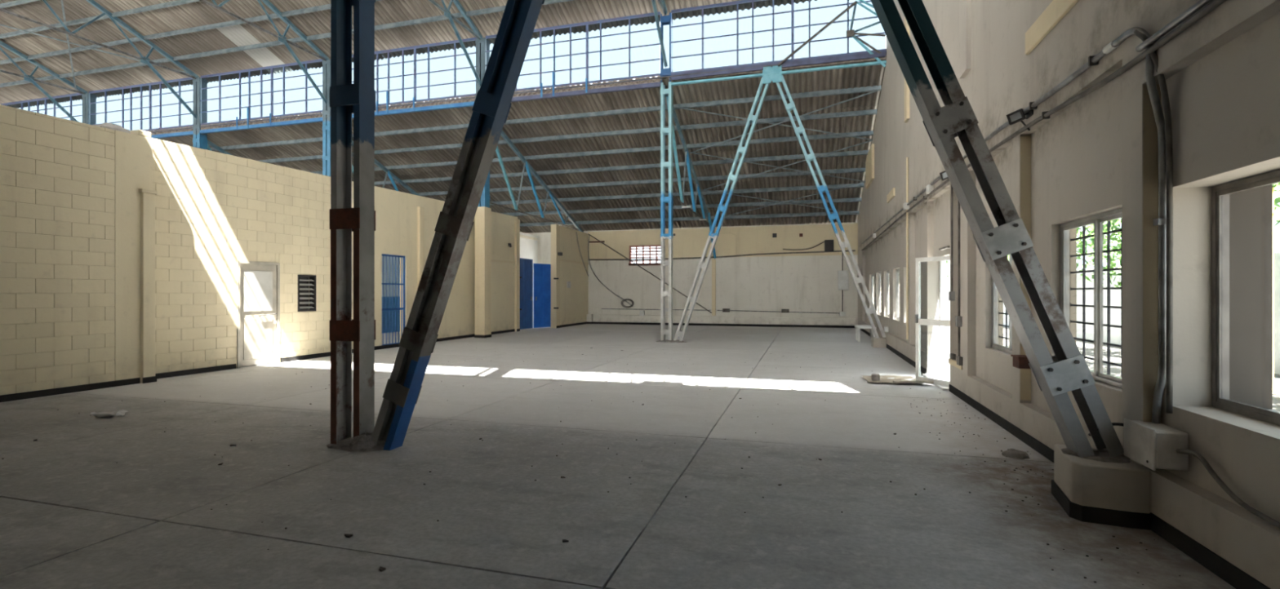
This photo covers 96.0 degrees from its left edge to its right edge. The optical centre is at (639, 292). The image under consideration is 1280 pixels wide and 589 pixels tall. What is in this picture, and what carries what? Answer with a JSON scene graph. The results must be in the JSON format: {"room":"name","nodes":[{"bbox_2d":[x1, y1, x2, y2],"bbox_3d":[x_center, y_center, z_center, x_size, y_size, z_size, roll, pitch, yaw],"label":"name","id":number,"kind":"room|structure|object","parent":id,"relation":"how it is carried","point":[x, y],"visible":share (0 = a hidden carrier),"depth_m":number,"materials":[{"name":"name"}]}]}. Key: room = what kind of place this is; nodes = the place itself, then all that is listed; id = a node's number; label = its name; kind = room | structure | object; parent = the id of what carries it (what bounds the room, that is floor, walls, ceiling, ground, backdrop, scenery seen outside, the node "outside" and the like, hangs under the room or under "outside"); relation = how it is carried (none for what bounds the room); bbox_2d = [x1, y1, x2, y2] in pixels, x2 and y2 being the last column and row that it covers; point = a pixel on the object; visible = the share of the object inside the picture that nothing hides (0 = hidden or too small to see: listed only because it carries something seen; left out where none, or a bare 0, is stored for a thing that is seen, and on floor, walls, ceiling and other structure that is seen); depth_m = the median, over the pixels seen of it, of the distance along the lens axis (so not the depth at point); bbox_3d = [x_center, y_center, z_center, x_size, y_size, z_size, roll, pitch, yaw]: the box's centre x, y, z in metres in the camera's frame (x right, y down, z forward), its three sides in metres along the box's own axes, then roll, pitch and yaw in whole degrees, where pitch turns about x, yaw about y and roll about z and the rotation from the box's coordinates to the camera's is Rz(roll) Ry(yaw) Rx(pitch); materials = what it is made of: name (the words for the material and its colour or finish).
{"room":"empty warehouse","nodes":[
{"label":"empty warehouse","id":0,"kind":"room"},
{"bbox_2d":[0,104,157,395],"bbox_3d":[-9.895,-0.553,4.174,0.310,4.107,11.620,0,0,16],"label":"wall","id":1,"kind":"structure","parent":0,"point":[77,199],"depth_m":8.65,"materials":[{"name":"beige paint"}]},
{"bbox_2d":[93,122,130,133],"bbox_3d":[-8.480,-2.654,9.273,0.250,0.148,0.543,0,0,16],"label":"cloth bundle","id":2,"kind":"object","parent":1,"relation":"on","point":[106,125],"visible":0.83,"depth_m":9.19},
{"bbox_2d":[151,137,521,373],"bbox_3d":[-6.429,-0.731,16.122,0.830,4.463,13.302,0,0,16],"label":"wall","id":3,"kind":"structure","parent":0,"point":[214,211],"depth_m":12.32,"materials":[{"name":"beige paint"}]},
{"bbox_2d":[236,260,279,368],"bbox_3d":[-7.899,0.430,11.888,0.157,2.139,0.948,0,0,16],"label":"door","id":4,"kind":"structure","parent":3,"relation":"in","point":[258,283],"depth_m":11.87,"materials":[{"name":"grey paint"}]},
{"bbox_2d":[0,321,586,402],"bbox_3d":[-7.073,1.450,13.315,0.712,0.100,30.750,0,0,16],"label":"baseboard","id":5,"kind":"structure","parent":3,"relation":"attached to","point":[33,394],"depth_m":10.04,"materials":[{"name":"black paint"}]},
{"bbox_2d":[297,275,315,311],"bbox_3d":[-7.624,0.010,13.047,0.222,0.820,0.490,0,0,16],"label":"vent","id":6,"kind":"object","parent":3,"relation":"in","point":[303,280],"depth_m":13.16,"materials":[{"name":"metal"}]},
{"bbox_2d":[382,253,404,345],"bbox_3d":[-6.788,0.201,15.798,0.040,2.479,0.978,0,0,16],"label":"door","id":7,"kind":"structure","parent":3,"relation":"in","point":[395,308],"depth_m":15.88,"materials":[{"name":"blue paint"}]},
{"bbox_2d":[475,37,489,208],"bbox_3d":[-5.274,-5.670,19.305,0.352,5.620,0.322,0,0,16],"label":"column","id":8,"kind":"structure","parent":3,"relation":"on","point":[481,45],"depth_m":19.18,"materials":[{"name":"metal"}]},
{"bbox_2d":[428,0,482,87],"bbox_3d":[-7.011,-8.821,13.297,0.100,4.019,12.414,0,0,16],"label":"roof truss","id":9,"kind":"object","parent":8,"relation":"on","point":[476,33],"visible":0.89,"depth_m":18.11,"materials":[{"name":"blue metal"}]},
{"bbox_2d":[489,130,583,232],"bbox_3d":[-4.011,-4.506,23.672,0.100,3.418,9.094,0,0,16],"label":"truss","id":10,"kind":"object","parent":8,"relation":"attached to","point":[528,166],"visible":0.85,"depth_m":22.65,"materials":[{"name":"blue metal"}]},
{"bbox_2d":[0,0,738,103],"bbox_3d":[-15.593,-9.732,19.239,45.450,2.566,6.671,0,0,16],"label":"ceiling","id":11,"kind":"structure","parent":0,"point":[195,14],"depth_m":20.29,"materials":[{"name":"grey"}]},
{"bbox_2d":[0,0,39,8],"bbox_3d":[-15.583,-9.995,18.124,44.190,0.163,0.112,0,0,16],"label":"purlin","id":12,"kind":"object","parent":11,"relation":"attached to","point":[16,2],"visible":1,"depth_m":19.81,"materials":[{"name":"grey paint"}]},
{"bbox_2d":[0,0,199,38],"bbox_3d":[-15.305,-9.625,19.084,44.190,0.163,0.112,0,0,16],"label":"purlin","id":13,"kind":"object","parent":11,"relation":"attached to","point":[176,2],"visible":1,"depth_m":19.98,"materials":[{"name":"grey paint"}]},
{"bbox_2d":[0,0,380,64],"bbox_3d":[-15.027,-9.255,20.045,44.190,0.163,0.112,0,0,16],"label":"purlin","id":14,"kind":"object","parent":11,"relation":"attached to","point":[326,6],"visible":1,"depth_m":20.38,"materials":[{"name":"grey paint"}]},
{"bbox_2d":[0,0,573,87],"bbox_3d":[-14.749,-8.885,21.006,44.190,0.163,0.112,0,0,16],"label":"purlin","id":15,"kind":"object","parent":11,"relation":"attached to","point":[501,8],"visible":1,"depth_m":20.67,"materials":[{"name":"grey paint"}]},
{"bbox_2d":[382,256,399,333],"bbox_3d":[-9.617,0.050,21.259,0.110,2.900,9.500,0,0,16],"label":"wall","id":16,"kind":"structure","parent":0,"point":[384,257],"depth_m":21.76,"materials":[{"name":"blue paint"}]},
{"bbox_2d":[150,53,886,233],"bbox_3d":[-13.478,-4.745,26.551,45.450,3.611,9.645,0,0,16],"label":"ceiling","id":17,"kind":"structure","parent":0,"point":[871,75],"depth_m":21.57,"materials":[{"name":"metal"}]},
{"bbox_2d":[0,93,82,122],"bbox_3d":[-26.575,-7.415,25.378,6.000,2.270,0.110,0,0,16],"label":"window","id":18,"kind":"structure","parent":17,"relation":"attached to","point":[71,103],"depth_m":25.03,"materials":[{"name":"glass"}]},
{"bbox_2d":[88,77,193,138],"bbox_3d":[-20.494,-7.415,23.619,6.000,2.270,0.110,0,0,16],"label":"window","id":19,"kind":"structure","parent":17,"relation":"attached to","point":[152,106],"depth_m":23.48,"materials":[{"name":"glass"}]},
{"bbox_2d":[200,58,323,133],"bbox_3d":[-14.416,-7.415,21.851,6.000,2.270,0.130,0,0,16],"label":"window","id":20,"kind":"structure","parent":17,"relation":"attached to","point":[280,91],"depth_m":21.83,"materials":[{"name":"glass"}]},
{"bbox_2d":[351,37,477,118],"bbox_3d":[-8.335,-7.415,20.092,6.000,2.270,0.130,0,0,16],"label":"window","id":21,"kind":"structure","parent":17,"relation":"attached to","point":[437,71],"depth_m":19.83,"materials":[{"name":"glass"}]},
{"bbox_2d":[207,84,881,151],"bbox_3d":[-14.194,-5.977,22.927,44.190,0.163,0.112,0,0,16],"label":"purlin","id":22,"kind":"object","parent":17,"relation":"attached to","point":[855,90],"visible":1,"depth_m":19.15,"materials":[{"name":"grey paint"}]},
{"bbox_2d":[256,109,877,163],"bbox_3d":[-13.903,-5.596,23.931,44.190,0.163,0.112,0,0,16],"label":"purlin","id":23,"kind":"object","parent":17,"relation":"attached to","point":[871,112],"visible":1,"depth_m":20.14,"materials":[{"name":"grey paint"}]},
{"bbox_2d":[485,11,661,102],"bbox_3d":[-2.255,-7.415,18.333,6.000,2.270,0.130,0,0,16],"label":"window","id":24,"kind":"structure","parent":17,"relation":"attached to","point":[624,48],"depth_m":18.13,"materials":[{"name":"glass"}]},
{"bbox_2d":[309,130,873,174],"bbox_3d":[-13.613,-5.216,24.935,44.190,0.163,0.112,0,0,16],"label":"purlin","id":25,"kind":"object","parent":17,"relation":"attached to","point":[868,133],"visible":0.56,"depth_m":20.99,"materials":[{"name":"grey paint"}]},
{"bbox_2d":[374,150,868,185],"bbox_3d":[-13.322,-4.835,25.939,44.190,0.163,0.112,0,0,16],"label":"purlin","id":26,"kind":"object","parent":17,"relation":"attached to","point":[864,152],"visible":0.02,"depth_m":22.07,"materials":[{"name":"grey paint"}]},
{"bbox_2d":[410,167,865,195],"bbox_3d":[-13.032,-4.455,26.943,44.190,0.163,0.112,0,0,16],"label":"purlin","id":27,"kind":"object","parent":17,"relation":"attached to","point":[861,169],"visible":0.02,"depth_m":22.96,"materials":[{"name":"grey paint"}]},
{"bbox_2d":[489,182,864,205],"bbox_3d":[-12.742,-4.074,27.946,44.190,0.163,0.112,0,0,16],"label":"purlin","id":28,"kind":"object","parent":17,"relation":"attached to","point":[860,185],"visible":0.36,"depth_m":23.76,"materials":[{"name":"grey paint"}]},
{"bbox_2d":[500,197,861,216],"bbox_3d":[-12.451,-3.694,28.950,44.190,0.163,0.112,0,0,16],"label":"purlin","id":29,"kind":"object","parent":17,"relation":"attached to","point":[856,199],"visible":0.36,"depth_m":24.77,"materials":[{"name":"grey paint"}]},
{"bbox_2d":[520,210,859,226],"bbox_3d":[-12.161,-3.313,29.954,44.190,0.163,0.112,0,0,16],"label":"purlin","id":30,"kind":"object","parent":17,"relation":"attached to","point":[841,213],"visible":0.36,"depth_m":25.75,"materials":[{"name":"grey paint"}]},
{"bbox_2d":[662,0,886,85],"bbox_3d":[3.705,-7.415,16.680,6.350,2.270,0.225,0,0,16],"label":"window","id":31,"kind":"structure","parent":17,"relation":"attached to","point":[740,33],"depth_m":16.65,"materials":[{"name":"glass"}]},
{"bbox_2d":[762,65,782,84],"bbox_3d":[3.801,-6.285,16.561,0.540,0.470,0.070,0,0,16],"label":"apex gusset","id":32,"kind":"object","parent":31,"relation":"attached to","point":[777,77],"visible":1,"depth_m":16.54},
{"bbox_2d":[671,66,763,80],"bbox_3d":[2.252,-6.465,16.962,2.701,0.120,0.050,0,0,16],"label":"beam","id":33,"kind":"structure","parent":32,"relation":"attached to","point":[761,68],"depth_m":16.93,"materials":[{"name":"metal"}]},
{"bbox_2d":[782,52,885,67],"bbox_3d":[5.364,-6.485,16.062,2.740,0.100,0.050,0,0,16],"label":"beam","id":34,"kind":"structure","parent":32,"relation":"attached to","point":[878,55],"depth_m":16.03,"materials":[{"name":"metal"}]},
{"bbox_2d":[777,0,857,66],"bbox_3d":[4.939,-7.240,16.122,2.119,1.560,0.070,0,0,16],"label":"diagonal rod","id":35,"kind":"object","parent":34,"relation":"attached to","point":[842,13],"visible":1,"depth_m":16.09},
{"bbox_2d":[846,0,885,66],"bbox_3d":[6.091,-7.139,15.390,1.030,1.959,1.010,0,0,16],"label":"brace","id":36,"kind":"object","parent":31,"relation":"attached to","point":[851,33],"visible":0.84,"depth_m":15.80,"materials":[{"name":"blue metal"}]},
{"bbox_2d":[520,231,537,263],"bbox_3d":[-5.975,-0.675,25.879,0.140,4.350,6.000,0,0,16],"label":"wall","id":37,"kind":"structure","parent":0,"point":[528,242],"depth_m":27.90,"materials":[{"name":"paint"}]},
{"bbox_2d":[551,224,588,328],"bbox_3d":[-3.086,-0.700,26.150,0.360,4.400,3.875,0,0,16],"label":"wall","id":38,"kind":"structure","parent":0,"point":[568,305],"depth_m":25.60,"materials":[{"name":"beige paint"}]},
{"bbox_2d":[0,324,1235,588],"bbox_3d":[-16.065,1.650,15.916,44.490,0.300,31.350,0,0,16],"label":"floor","id":39,"kind":"structure","parent":0,"point":[72,517],"depth_m":4.55,"materials":[{"name":"concrete"}]},
{"bbox_2d":[81,93,89,124],"bbox_3d":[-23.516,-3.490,24.582,0.352,9.980,0.322,0,0,16],"label":"column","id":40,"kind":"structure","parent":39,"relation":"on","point":[86,98],"depth_m":24.45,"materials":[{"name":"metal"}]},
{"bbox_2d":[0,40,88,121],"bbox_3d":[-25.254,-8.821,18.573,0.100,4.019,12.414,0,0,16],"label":"roof truss","id":41,"kind":"object","parent":40,"relation":"on","point":[27,77],"visible":0.9,"depth_m":22.98,"materials":[{"name":"blue metal"}]},
{"bbox_2d":[60,0,76,90],"bbox_3d":[-21.160,-9.238,21.319,0.050,1.519,7.470,0,0,-41],"label":"rod","id":42,"kind":"object","parent":41,"relation":"attached to","point":[62,2],"visible":1,"depth_m":21.44,"materials":[{"name":"grey paint"}]},
{"bbox_2d":[0,23,187,73],"bbox_3d":[-21.160,-9.278,21.319,7.470,1.519,0.050,0,0,-16],"label":"rod","id":43,"kind":"object","parent":41,"relation":"attached to","point":[0,24],"visible":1,"depth_m":21.36,"materials":[{"name":"grey paint"}]},
{"bbox_2d":[89,409,128,417],"bbox_3d":[-6.402,1.464,6.950,0.312,0.072,0.174,0,0,-17],"label":"scrap","id":44,"kind":"object","parent":39,"relation":"on","point":[122,412],"visible":1,"depth_m":6.92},
{"bbox_2d":[192,77,207,149],"bbox_3d":[-17.435,-3.490,22.823,0.352,9.980,0.322,0,0,16],"label":"column","id":45,"kind":"structure","parent":39,"relation":"on","point":[199,140],"depth_m":22.69,"materials":[{"name":"metal"}]},
{"bbox_2d":[0,0,199,119],"bbox_3d":[-19.173,-8.821,16.814,0.100,4.019,12.414,0,0,16],"label":"roof truss","id":46,"kind":"object","parent":45,"relation":"on","point":[144,60],"visible":1,"depth_m":20.40,"materials":[{"name":"blue metal"}]},
{"bbox_2d":[322,58,330,176],"bbox_3d":[-11.354,-3.490,21.064,0.352,9.980,0.322,0,0,16],"label":"column","id":47,"kind":"structure","parent":39,"relation":"on","point":[326,64],"depth_m":20.91,"materials":[{"name":"metal"}]},
{"bbox_2d":[199,0,328,104],"bbox_3d":[-13.092,-8.821,15.056,0.100,4.019,12.414,0,0,16],"label":"roof truss","id":48,"kind":"object","parent":47,"relation":"on","point":[282,38],"visible":1,"depth_m":19.30,"materials":[{"name":"blue metal"}]},
{"bbox_2d":[351,140,419,195],"bbox_3d":[-10.091,-4.506,25.430,0.100,3.418,9.094,0,0,16],"label":"truss","id":49,"kind":"object","parent":47,"relation":"attached to","point":[391,175],"visible":0.15,"depth_m":24.21,"materials":[{"name":"blue metal"}]},
{"bbox_2d":[326,437,385,452],"bbox_3d":[-2.731,1.471,5.690,0.669,0.058,0.517,0,0,16],"label":"pad","id":50,"kind":"object","parent":39,"relation":"on","point":[342,445],"visible":0.36,"depth_m":5.53,"materials":[{"name":"concrete"}]},
{"bbox_2d":[329,0,379,449],"bbox_3d":[-2.776,-3.475,5.620,0.514,9.950,0.336,0,0,16],"label":"column","id":51,"kind":"structure","parent":50,"relation":"on","point":[357,98],"depth_m":5.64,"materials":[{"name":"metal"}]},
{"bbox_2d":[651,0,667,67],"bbox_3d":[-0.931,-8.821,11.538,0.100,4.019,12.414,0,0,16],"label":"brace","id":52,"kind":"object","parent":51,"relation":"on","point":[662,2],"visible":1,"depth_m":16.84,"materials":[{"name":"blue metal"}]},
{"bbox_2d":[371,0,544,450],"bbox_3d":[-1.116,-2.375,5.194,3.051,7.831,0.192,0,0,16],"label":"leg","id":53,"kind":"object","parent":50,"relation":"on","point":[492,104],"visible":0.91,"depth_m":5.33,"materials":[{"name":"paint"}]},
{"bbox_2d":[520,257,533,329],"bbox_3d":[-4.699,0.040,23.324,0.080,2.860,1.401,0,0,18],"label":"gate leaf","id":54,"kind":"object","parent":39,"relation":"on","point":[526,264],"visible":0.68,"depth_m":23.50,"materials":[{"name":"blue paint"}]},
{"bbox_2d":[533,263,551,328],"bbox_3d":[-4.126,0.120,24.495,0.080,2.700,1.040,0,0,39],"label":"gate leaf","id":55,"kind":"object","parent":39,"relation":"on","point":[541,272],"visible":0.79,"depth_m":24.41,"materials":[{"name":"blue paint"}]},
{"bbox_2d":[1,347,1180,585],"bbox_3d":[-1.181,1.496,9.306,11.530,0.008,12.556,0,0,16],"label":"floor grit","id":56,"kind":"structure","parent":39,"relation":"on","point":[476,348],"depth_m":5.01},
{"bbox_2d":[660,81,673,341],"bbox_3d":[0.818,-2.450,17.585,0.342,7.900,0.242,0,0,16],"label":"column","id":57,"kind":"structure","parent":39,"relation":"on","point":[664,131],"depth_m":17.50,"materials":[{"name":"metal"}]},
{"bbox_2d":[660,12,671,82],"bbox_3d":[0.802,-7.440,17.527,0.342,2.080,0.182,0,0,16],"label":"post","id":58,"kind":"object","parent":57,"relation":"on","point":[665,20],"visible":0.84,"depth_m":17.46,"materials":[{"name":"metal"}]},
{"bbox_2d":[665,93,715,259],"bbox_3d":[2.161,-3.865,21.886,0.310,4.699,9.094,0,0,16],"label":"truss","id":59,"kind":"object","parent":57,"relation":"attached to","point":[688,162],"visible":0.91,"depth_m":20.55,"materials":[{"name":"blue metal"}]},
{"bbox_2d":[656,339,687,342],"bbox_3d":[0.976,1.468,17.528,0.998,0.065,0.558,0,0,16],"label":"pad","id":60,"kind":"object","parent":39,"relation":"on","point":[666,340],"visible":0.94,"depth_m":17.36,"materials":[{"name":"concrete"}]},
{"bbox_2d":[673,76,769,341],"bbox_3d":[2.408,-2.360,17.125,2.857,7.797,0.222,0,0,16],"label":"leg","id":61,"kind":"object","parent":60,"relation":"on","point":[753,118],"visible":0.9,"depth_m":17.06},
{"bbox_2d":[775,75,885,338],"bbox_3d":[5.338,-2.485,16.278,2.975,7.553,0.222,0,0,16],"label":"leg","id":62,"kind":"object","parent":39,"relation":"on","point":[789,107],"visible":0.96,"depth_m":16.19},
{"bbox_2d":[854,325,876,342],"bbox_3d":[6.969,1.265,17.815,0.550,0.470,0.900,0,0,16],"label":"bench","id":63,"kind":"object","parent":39,"relation":"on","point":[858,328],"visible":0.75,"depth_m":17.48,"materials":[{"name":"white metal"}]},
{"bbox_2d":[871,337,886,347],"bbox_3d":[6.600,1.375,15.918,0.335,0.250,0.450,0,0,16],"label":"plinth","id":64,"kind":"object","parent":39,"relation":"on","point":[881,342],"visible":0.92,"depth_m":15.71,"materials":[{"name":"beige paint"}]},
{"bbox_2d":[860,375,915,384],"bbox_3d":[4.260,1.473,9.761,0.876,0.040,0.777,0,0,9],"label":"cardboard sheet","id":65,"kind":"object","parent":39,"relation":"on","point":[883,379],"visible":0.67,"depth_m":9.82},
{"bbox_2d":[871,0,1123,457],"bbox_3d":[1.789,-2.562,4.367,3.088,7.467,0.238,0,0,16],"label":"leg","id":66,"kind":"object","parent":39,"relation":"on","point":[1064,372],"visible":0.97,"depth_m":4.10,"materials":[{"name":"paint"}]},
{"bbox_2d":[1001,448,1030,459],"bbox_3d":[3.438,1.466,5.271,0.205,0.068,0.186,0,0,16],"label":"heap","id":67,"kind":"object","parent":39,"relation":"on","point":[1010,453],"visible":1,"depth_m":5.22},
{"bbox_2d":[1051,444,1151,530],"bbox_3d":[3.141,1.296,3.974,0.450,0.407,0.604,0,0,16],"label":"plinth","id":68,"kind":"object","parent":39,"relation":"on","point":[1101,488],"visible":0.85,"depth_m":3.75,"materials":[{"name":"beige paint"}]},
{"bbox_2d":[528,222,857,325],"bbox_3d":[-11.926,-0.750,30.749,44.200,4.500,0.450,0,0,16],"label":"wall","id":69,"kind":"structure","parent":0,"point":[807,282],"depth_m":26.03,"materials":[{"name":"paint"}]},
{"bbox_2d":[628,244,660,266],"bbox_3d":[0.297,-1.764,27.193,1.700,0.949,0.190,0,0,16],"label":"window","id":70,"kind":"structure","parent":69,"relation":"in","point":[653,246],"depth_m":27.19,"materials":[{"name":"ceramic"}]},
{"bbox_2d":[586,321,855,328],"bbox_3d":[3.333,1.450,26.117,12.290,0.100,0.030,0,0,16],"label":"baseboard","id":71,"kind":"structure","parent":69,"relation":"attached to","point":[588,322],"depth_m":25.84,"materials":[{"name":"black paint"}]},
{"bbox_2d":[589,249,855,260],"bbox_3d":[3.343,-1.690,26.223,12.151,0.275,0.064,0,0,16],"label":"conduit","id":72,"kind":"object","parent":69,"relation":"attached to","point":[852,250],"visible":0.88,"depth_m":25.97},
{"bbox_2d":[837,271,848,289],"bbox_3d":[8.707,-0.535,24.669,0.420,0.830,0.165,0,0,16],"label":"box","id":73,"kind":"object","parent":69,"relation":"attached to","point":[842,276],"visible":1,"depth_m":24.60,"materials":[{"name":"white metal"}]},
{"bbox_2d":[857,0,1279,588],"bbox_3d":[5.323,-4.697,9.729,0.620,12.395,31.350,0,0,16],"label":"wall","id":74,"kind":"structure","parent":0,"point":[1098,153],"depth_m":4.31,"materials":[{"name":"beige paint"}]},
{"bbox_2d":[675,106,872,140],"bbox_3d":[4.385,-5.465,18.615,6.541,0.904,0.045,0,0,-5],"label":"rod","id":75,"kind":"object","parent":74,"relation":"attached to","point":[675,107],"visible":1,"depth_m":18.59,"materials":[{"name":"grey paint"}]},
{"bbox_2d":[689,151,865,182],"bbox_3d":[5.066,-4.573,20.968,6.578,0.940,0.045,0,0,-6],"label":"rod","id":76,"kind":"object","parent":74,"relation":"attached to","point":[690,152],"visible":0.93,"depth_m":20.93,"materials":[{"name":"grey paint"}]},
{"bbox_2d":[689,88,881,153],"bbox_3d":[4.385,-5.445,18.615,6.541,0.904,0.045,0,0,38],"label":"rod","id":77,"kind":"object","parent":74,"relation":"attached to","point":[881,88],"visible":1,"depth_m":18.10,"materials":[{"name":"grey paint"}]},
{"bbox_2d":[702,140,872,191],"bbox_3d":[5.066,-4.553,20.968,6.578,0.940,0.045,0,0,38],"label":"rod","id":78,"kind":"object","parent":74,"relation":"attached to","point":[869,140],"visible":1,"depth_m":20.70,"materials":[{"name":"grey paint"}]},
{"bbox_2d":[711,182,865,219],"bbox_3d":[5.746,-3.661,23.322,6.540,0.904,0.045,0,0,38],"label":"rod","id":79,"kind":"object","parent":74,"relation":"attached to","point":[862,182],"visible":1,"depth_m":23.05,"materials":[{"name":"grey paint"}]},
{"bbox_2d":[865,143,874,188],"bbox_3d":[7.786,-4.250,19.505,0.080,1.100,2.000,0,0,16],"label":"trim","id":80,"kind":"structure","parent":74,"relation":"attached to","point":[869,163],"depth_m":19.14,"materials":[{"name":"beige paint"}]},
{"bbox_2d":[902,157,909,339],"bbox_3d":[5.698,-0.950,12.322,0.100,3.900,0.160,0,0,16],"label":"conduit","id":81,"kind":"object","parent":74,"relation":"attached to","point":[905,207],"visible":0.89,"depth_m":12.30,"materials":[{"name":"metal"}]},
{"bbox_2d":[904,17,909,122],"bbox_3d":[5.728,-6.500,12.355,0.060,5.600,0.320,0,0,16],"label":"trim","id":82,"kind":"structure","parent":74,"relation":"attached to","point":[907,27],"depth_m":12.23,"materials":[{"name":"beige paint"}]},
{"bbox_2d":[915,245,950,386],"bbox_3d":[5.193,0.385,9.532,1.507,2.230,0.920,0,0,-44],"label":"door","id":83,"kind":"structure","parent":74,"relation":"in","point":[942,322],"depth_m":9.56,"materials":[{"name":"white metal"}]},
{"bbox_2d":[921,373,950,391],"bbox_3d":[5.059,1.482,9.571,0.400,0.035,1.700,0,0,16],"label":"trim","id":84,"kind":"structure","parent":74,"relation":"attached to","point":[942,377],"depth_m":9.97,"materials":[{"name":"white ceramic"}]},
{"bbox_2d":[948,184,955,301],"bbox_3d":[4.615,-0.790,8.523,0.070,1.820,0.090,0,0,16],"label":"conduit","id":85,"kind":"object","parent":74,"relation":"attached to","point":[951,294],"visible":0.94,"depth_m":8.51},
{"bbox_2d":[955,199,962,356],"bbox_3d":[4.501,-0.375,8.130,0.070,2.650,0.090,0,0,16],"label":"conduit","id":86,"kind":"object","parent":74,"relation":"attached to","point":[958,319],"visible":0.93,"depth_m":8.12,"materials":[{"name":"metal"}]},
{"bbox_2d":[959,0,971,78],"bbox_3d":[4.418,-5.490,7.825,0.060,5.020,0.370,0,0,16],"label":"trim","id":87,"kind":"structure","parent":74,"relation":"attached to","point":[965,6],"depth_m":7.72,"materials":[{"name":"beige paint"}]},
{"bbox_2d":[991,254,1011,354],"bbox_3d":[4.369,0.035,6.705,0.128,1.350,1.310,0,0,16],"label":"window","id":88,"kind":"structure","parent":74,"relation":"in","point":[1000,347],"depth_m":7.29,"materials":[{"name":"metal"}]},
{"bbox_2d":[998,255,1008,346],"bbox_3d":[4.399,0.035,6.696,0.030,1.346,1.306,0,0,16],"label":"grille","id":89,"kind":"object","parent":88,"relation":"attached to","point":[1001,313],"depth_m":7.32,"materials":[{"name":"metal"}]},
{"bbox_2d":[861,26,1166,423],"bbox_3d":[5.975,-0.550,13.032,0.162,2.784,19.642,0,0,16],"label":"conduit","id":90,"kind":"object","parent":74,"relation":"attached to","point":[1161,221],"visible":0.84,"depth_m":3.64,"materials":[{"name":"grey metal"}]},
{"bbox_2d":[1006,108,1033,130],"bbox_3d":[3.769,-1.693,5.677,0.132,0.234,0.241,0,0,-35],"label":"floodlight","id":91,"kind":"object","parent":74,"relation":"attached to","point":[1019,115],"visible":0.96,"depth_m":5.67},
{"bbox_2d":[1010,355,1030,368],"bbox_3d":[3.768,0.682,5.687,0.120,0.115,0.220,0,0,16],"label":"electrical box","id":92,"kind":"object","parent":74,"relation":"attached to","point":[1020,362],"visible":0.82,"depth_m":5.61,"materials":[{"name":"metal"}]},
{"bbox_2d":[861,0,1226,250],"bbox_3d":[4.976,-1.630,9.751,0.058,0.264,26.500,0,0,16],"label":"conduit","id":93,"kind":"object","parent":74,"relation":"attached to","point":[1212,5],"visible":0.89,"depth_m":4.03,"materials":[{"name":"metal"}]},
{"bbox_2d":[1025,0,1079,54],"bbox_3d":[3.543,-2.450,4.753,0.035,0.220,1.900,0,0,16],"label":"trim","id":94,"kind":"structure","parent":74,"relation":"attached to","point":[1056,10],"depth_m":5.17,"materials":[{"name":"beige paint"}]},
{"bbox_2d":[860,328,1270,588],"bbox_3d":[5.019,1.448,9.817,0.012,0.105,30.750,0,0,16],"label":"baseboard","id":95,"kind":"structure","parent":74,"relation":"attached to","point":[1219,566],"depth_m":3.42,"materials":[{"name":"black paint"}]},
{"bbox_2d":[1060,207,1122,388],"bbox_3d":[3.794,0.040,4.717,0.128,1.360,1.310,0,0,16],"label":"window","id":96,"kind":"structure","parent":74,"relation":"in","point":[1098,220],"depth_m":4.72,"materials":[{"name":"metal"}]},
{"bbox_2d":[1133,29,1173,413],"bbox_3d":[3.226,-0.475,3.635,0.099,2.451,0.192,0,0,-33],"label":"conduit","id":97,"kind":"object","parent":74,"relation":"attached to","point":[1167,117],"visible":0.94,"depth_m":3.58,"materials":[{"name":"metal"}]},
{"bbox_2d":[1123,417,1188,471],"bbox_3d":[3.241,0.955,3.627,0.188,0.250,0.350,0,0,16],"label":"junction box","id":98,"kind":"object","parent":74,"relation":"attached to","point":[1154,446],"visible":0.94,"depth_m":3.49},
{"bbox_2d":[1135,0,1211,51],"bbox_3d":[2.242,-1.590,0.352,0.072,0.100,6.922,0,0,16],"label":"conduit","id":99,"kind":"object","parent":74,"relation":"attached to","point":[1198,5],"visible":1,"depth_m":3.35,"materials":[{"name":"metal"}]},
{"bbox_2d":[1176,448,1279,528],"bbox_3d":[2.923,1.024,2.388,0.035,0.217,2.213,0,0,16],"label":"cable","id":100,"kind":"object","parent":74,"relation":"attached to","point":[1203,461],"visible":1,"depth_m":3.05,"materials":[{"name":"rubber"}]},
{"bbox_2d":[1211,168,1279,426],"bbox_3d":[3.299,0.025,2.159,0.298,1.370,2.880,0,0,16],"label":"window","id":101,"kind":"structure","parent":74,"relation":"in","point":[1242,210],"depth_m":3.52,"materials":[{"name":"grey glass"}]},
{"label":"outside","id":102,"kind":"structure","parent":0,"visible":0},
{"bbox_2d":[946,315,1279,411],"bbox_3d":[15.198,1.710,8.617,19.590,0.180,65.000,0,0,16],"label":"paving","id":103,"kind":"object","parent":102,"point":[1115,352],"depth_m":13.99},
{"bbox_2d":[1076,218,1120,287],"bbox_3d":[11.996,-0.921,14.217,3.500,5.098,3.473,0,0,16],"label":"tree","id":104,"kind":"object","parent":103,"relation":"on","point":[1113,255],"visible":0.06,"depth_m":14.32,"materials":[{"name":"green plant"}]},
{"bbox_2d":[1003,252,1279,374],"bbox_3d":[12.656,0.410,10.913,0.250,2.420,52.000,0,0,16],"label":"wall","id":105,"kind":"structure","parent":103,"relation":"on","point":[1115,295],"depth_m":17.69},
{"bbox_2d":[1089,182,1279,254],"bbox_3d":[9.866,-0.888,10.490,3.079,5.032,3.004,0,0,16],"label":"tree","id":106,"kind":"object","parent":103,"relation":"on","point":[1277,185],"visible":0.02,"depth_m":10.64,"materials":[{"name":"green plant"}]},
{"bbox_2d":[1272,187,1274,393],"bbox_3d":[10.195,-0.040,9.335,0.111,3.320,0.111,0,0,39],"label":"post","id":107,"kind":"object","parent":103,"relation":"on","point":[1273,188],"visible":0.23,"depth_m":9.28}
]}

